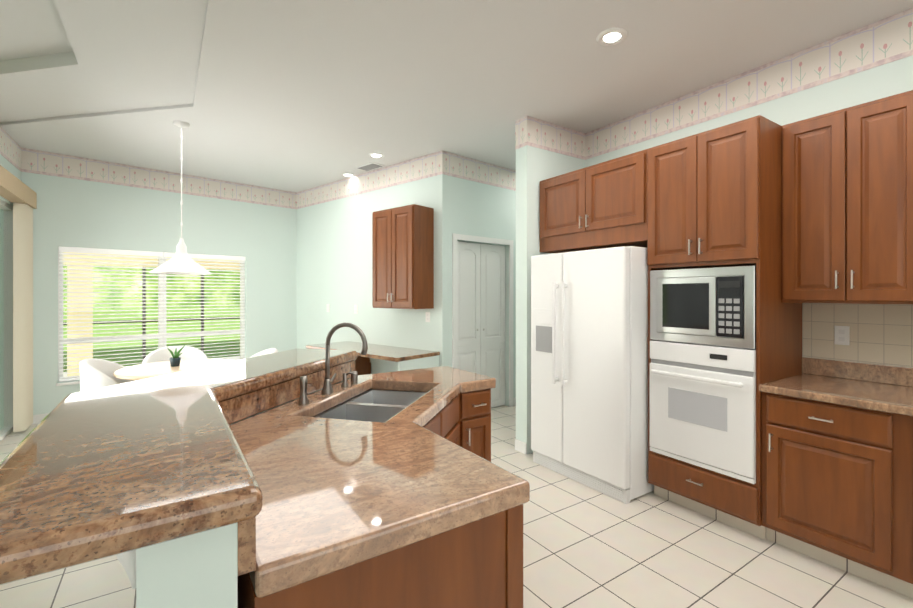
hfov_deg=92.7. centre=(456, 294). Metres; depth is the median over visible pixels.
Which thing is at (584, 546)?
floor
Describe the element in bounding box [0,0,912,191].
ceiling
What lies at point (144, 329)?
cage
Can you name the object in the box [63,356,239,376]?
lanai
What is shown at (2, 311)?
wall
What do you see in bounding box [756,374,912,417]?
countertop
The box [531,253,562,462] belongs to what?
freezer
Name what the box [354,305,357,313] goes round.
outlet
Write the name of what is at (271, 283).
wall
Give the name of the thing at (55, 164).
wallpaper border
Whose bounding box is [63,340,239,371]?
lawn
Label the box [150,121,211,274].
pendant light
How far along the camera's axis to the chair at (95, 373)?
3.62 m
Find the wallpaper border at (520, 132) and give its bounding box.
[515,116,526,149]
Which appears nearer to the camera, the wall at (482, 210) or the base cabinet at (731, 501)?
the base cabinet at (731, 501)
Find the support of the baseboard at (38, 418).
attached to the wall at (2, 311)
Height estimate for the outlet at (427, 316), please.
0.115 m
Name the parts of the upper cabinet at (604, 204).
overfridge door, overfridge door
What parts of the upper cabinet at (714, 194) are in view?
tall door, tall handle, tall door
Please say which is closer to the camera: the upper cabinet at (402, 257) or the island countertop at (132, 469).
the island countertop at (132, 469)
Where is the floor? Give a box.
[0,405,912,607]
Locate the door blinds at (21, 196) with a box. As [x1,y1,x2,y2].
[0,165,36,432]
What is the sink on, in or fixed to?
in the kitchen island
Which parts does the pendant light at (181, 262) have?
lamp shade, cord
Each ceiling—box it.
[0,0,72,60]
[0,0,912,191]
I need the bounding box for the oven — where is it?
[650,340,755,483]
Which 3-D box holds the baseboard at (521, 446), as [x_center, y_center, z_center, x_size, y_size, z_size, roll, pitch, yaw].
[0.577,1.370,3.918,0.014,0.100,0.150,0,0,-34]
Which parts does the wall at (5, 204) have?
slider frame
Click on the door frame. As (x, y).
(455, 237)
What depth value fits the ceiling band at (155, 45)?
2.73 m
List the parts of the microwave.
door glass, door, panel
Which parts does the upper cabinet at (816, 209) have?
door, handle, handle, door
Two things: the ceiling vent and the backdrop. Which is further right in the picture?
the ceiling vent
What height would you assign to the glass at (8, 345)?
0.804 m
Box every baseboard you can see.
[33,413,48,423]
[515,439,526,453]
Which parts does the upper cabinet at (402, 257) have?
door, door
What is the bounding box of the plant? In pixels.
[167,345,184,366]
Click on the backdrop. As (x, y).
(235, 337)
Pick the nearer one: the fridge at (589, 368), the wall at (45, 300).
the fridge at (589, 368)
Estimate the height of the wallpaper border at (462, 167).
0.260 m
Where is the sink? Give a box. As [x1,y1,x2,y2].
[315,389,425,422]
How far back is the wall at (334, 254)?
5.82 m
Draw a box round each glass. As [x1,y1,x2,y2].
[0,265,8,331]
[0,345,8,427]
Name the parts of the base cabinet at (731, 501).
tall drawer handle, tall drawer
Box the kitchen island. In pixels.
[120,366,529,607]
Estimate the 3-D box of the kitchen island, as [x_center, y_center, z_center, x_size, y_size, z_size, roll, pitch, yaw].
[-0.350,0.917,1.946,1.714,1.010,1.875,0,0,-34]
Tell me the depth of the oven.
2.70 m
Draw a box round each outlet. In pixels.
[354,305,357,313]
[426,312,429,321]
[834,326,849,344]
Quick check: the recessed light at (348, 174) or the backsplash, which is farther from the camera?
the recessed light at (348, 174)
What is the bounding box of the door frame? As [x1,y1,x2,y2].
[452,233,512,406]
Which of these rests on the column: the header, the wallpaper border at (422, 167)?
the header
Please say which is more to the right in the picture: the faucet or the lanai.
the faucet
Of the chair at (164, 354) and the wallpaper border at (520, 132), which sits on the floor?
the chair at (164, 354)
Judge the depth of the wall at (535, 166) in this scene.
3.93 m
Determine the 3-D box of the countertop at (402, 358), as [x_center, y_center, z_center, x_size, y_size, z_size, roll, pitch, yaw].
[-1.030,1.027,5.117,1.690,0.785,0.637,0,0,40]
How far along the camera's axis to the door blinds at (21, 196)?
4.42 m
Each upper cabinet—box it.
[372,204,433,308]
[540,149,647,252]
[644,115,779,269]
[776,90,912,305]
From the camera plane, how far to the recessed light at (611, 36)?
2.66 m
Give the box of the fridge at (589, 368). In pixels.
[531,246,653,503]
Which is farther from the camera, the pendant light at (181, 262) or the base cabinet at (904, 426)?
the pendant light at (181, 262)
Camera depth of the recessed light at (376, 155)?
4.94 m
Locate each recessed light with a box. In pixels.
[341,173,354,176]
[368,153,384,157]
[596,28,627,45]
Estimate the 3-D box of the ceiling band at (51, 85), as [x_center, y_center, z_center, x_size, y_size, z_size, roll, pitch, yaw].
[-3.528,-1.652,3.575,2.531,0.095,0.700,0,0,11]
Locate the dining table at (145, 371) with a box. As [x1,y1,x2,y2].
[113,359,236,379]
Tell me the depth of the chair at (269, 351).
4.57 m
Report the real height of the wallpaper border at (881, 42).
0.260 m
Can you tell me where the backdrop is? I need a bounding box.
[63,264,239,351]
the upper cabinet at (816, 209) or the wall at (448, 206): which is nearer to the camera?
the upper cabinet at (816, 209)
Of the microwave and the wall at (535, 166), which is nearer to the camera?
the microwave
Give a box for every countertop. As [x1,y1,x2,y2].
[0,346,490,584]
[306,341,439,374]
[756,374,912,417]
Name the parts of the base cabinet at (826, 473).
door handle, drawer handle, door, drawer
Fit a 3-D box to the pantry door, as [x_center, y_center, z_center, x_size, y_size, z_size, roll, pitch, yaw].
[0.282,0.399,5.267,0.868,2.016,0.049,0,0,-41]
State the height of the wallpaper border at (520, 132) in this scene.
0.260 m
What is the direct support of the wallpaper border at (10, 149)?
attached to the wall
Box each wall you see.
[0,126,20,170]
[0,154,17,440]
[0,169,20,429]
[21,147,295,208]
[21,172,57,414]
[58,177,245,381]
[245,202,296,358]
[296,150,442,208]
[297,174,441,373]
[442,174,515,405]
[456,177,508,245]
[516,116,584,453]
[585,55,912,367]
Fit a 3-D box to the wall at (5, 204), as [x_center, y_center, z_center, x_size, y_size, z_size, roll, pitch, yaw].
[-4.029,-0.080,3.575,0.140,3.000,2.390,0,0,-34]
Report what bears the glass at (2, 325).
attached to the wall at (5, 204)
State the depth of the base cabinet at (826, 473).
2.22 m
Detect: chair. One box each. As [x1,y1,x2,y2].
[80,358,136,391]
[142,346,207,363]
[249,348,277,357]
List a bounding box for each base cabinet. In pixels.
[648,446,759,537]
[756,390,895,591]
[896,414,912,598]
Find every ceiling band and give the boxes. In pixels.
[0,51,192,122]
[54,0,207,102]
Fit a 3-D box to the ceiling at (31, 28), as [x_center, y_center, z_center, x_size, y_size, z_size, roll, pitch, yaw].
[0.448,-1.790,3.319,7.630,0.180,10.100,0,0,-34]
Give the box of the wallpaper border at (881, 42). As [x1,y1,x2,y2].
[585,8,912,159]
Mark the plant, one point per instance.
(175, 359)
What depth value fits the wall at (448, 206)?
4.88 m
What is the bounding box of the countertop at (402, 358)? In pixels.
[306,341,439,374]
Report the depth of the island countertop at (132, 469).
1.20 m
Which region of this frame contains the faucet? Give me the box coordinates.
[321,322,367,394]
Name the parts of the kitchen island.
door, drawer, door, drawer handle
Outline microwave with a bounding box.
[650,266,755,348]
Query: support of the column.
on the lanai
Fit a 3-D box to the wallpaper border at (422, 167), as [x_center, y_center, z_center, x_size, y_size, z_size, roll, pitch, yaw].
[-1.322,-1.451,5.784,3.071,0.260,0.004,0,0,40]
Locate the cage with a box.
[63,269,239,361]
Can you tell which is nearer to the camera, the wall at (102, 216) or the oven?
the oven
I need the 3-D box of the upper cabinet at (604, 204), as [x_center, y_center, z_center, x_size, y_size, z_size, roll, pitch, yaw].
[1.295,-0.700,3.661,0.637,0.640,1.065,0,0,-34]
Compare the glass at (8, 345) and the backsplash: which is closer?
the backsplash
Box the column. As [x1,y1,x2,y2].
[67,263,92,376]
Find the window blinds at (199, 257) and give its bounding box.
[59,246,245,381]
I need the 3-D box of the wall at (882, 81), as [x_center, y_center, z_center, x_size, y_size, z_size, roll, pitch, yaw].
[2.734,-0.079,2.200,0.148,3.000,5.100,0,0,-34]
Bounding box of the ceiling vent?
[355,162,383,170]
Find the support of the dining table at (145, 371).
on the floor
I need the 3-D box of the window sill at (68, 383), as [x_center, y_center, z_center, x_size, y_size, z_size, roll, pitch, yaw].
[-3.766,1.014,5.599,2.040,0.030,0.086,0,0,-44]
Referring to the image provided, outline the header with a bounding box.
[63,252,239,269]
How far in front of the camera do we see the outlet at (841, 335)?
2.65 m
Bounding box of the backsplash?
[800,358,912,385]
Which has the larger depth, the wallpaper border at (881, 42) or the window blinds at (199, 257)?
the window blinds at (199, 257)
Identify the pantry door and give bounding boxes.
[457,241,504,407]
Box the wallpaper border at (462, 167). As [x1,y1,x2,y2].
[443,151,515,190]
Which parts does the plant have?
pot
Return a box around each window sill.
[56,381,79,385]
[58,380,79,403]
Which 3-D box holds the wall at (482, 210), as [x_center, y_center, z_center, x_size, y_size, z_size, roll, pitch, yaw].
[0.286,-1.101,5.262,0.890,0.960,0.244,0,0,-34]
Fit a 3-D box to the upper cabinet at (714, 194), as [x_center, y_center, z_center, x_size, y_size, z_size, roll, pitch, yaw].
[1.782,-0.599,2.930,0.637,0.840,0.682,0,0,-34]
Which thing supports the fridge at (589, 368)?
on the floor

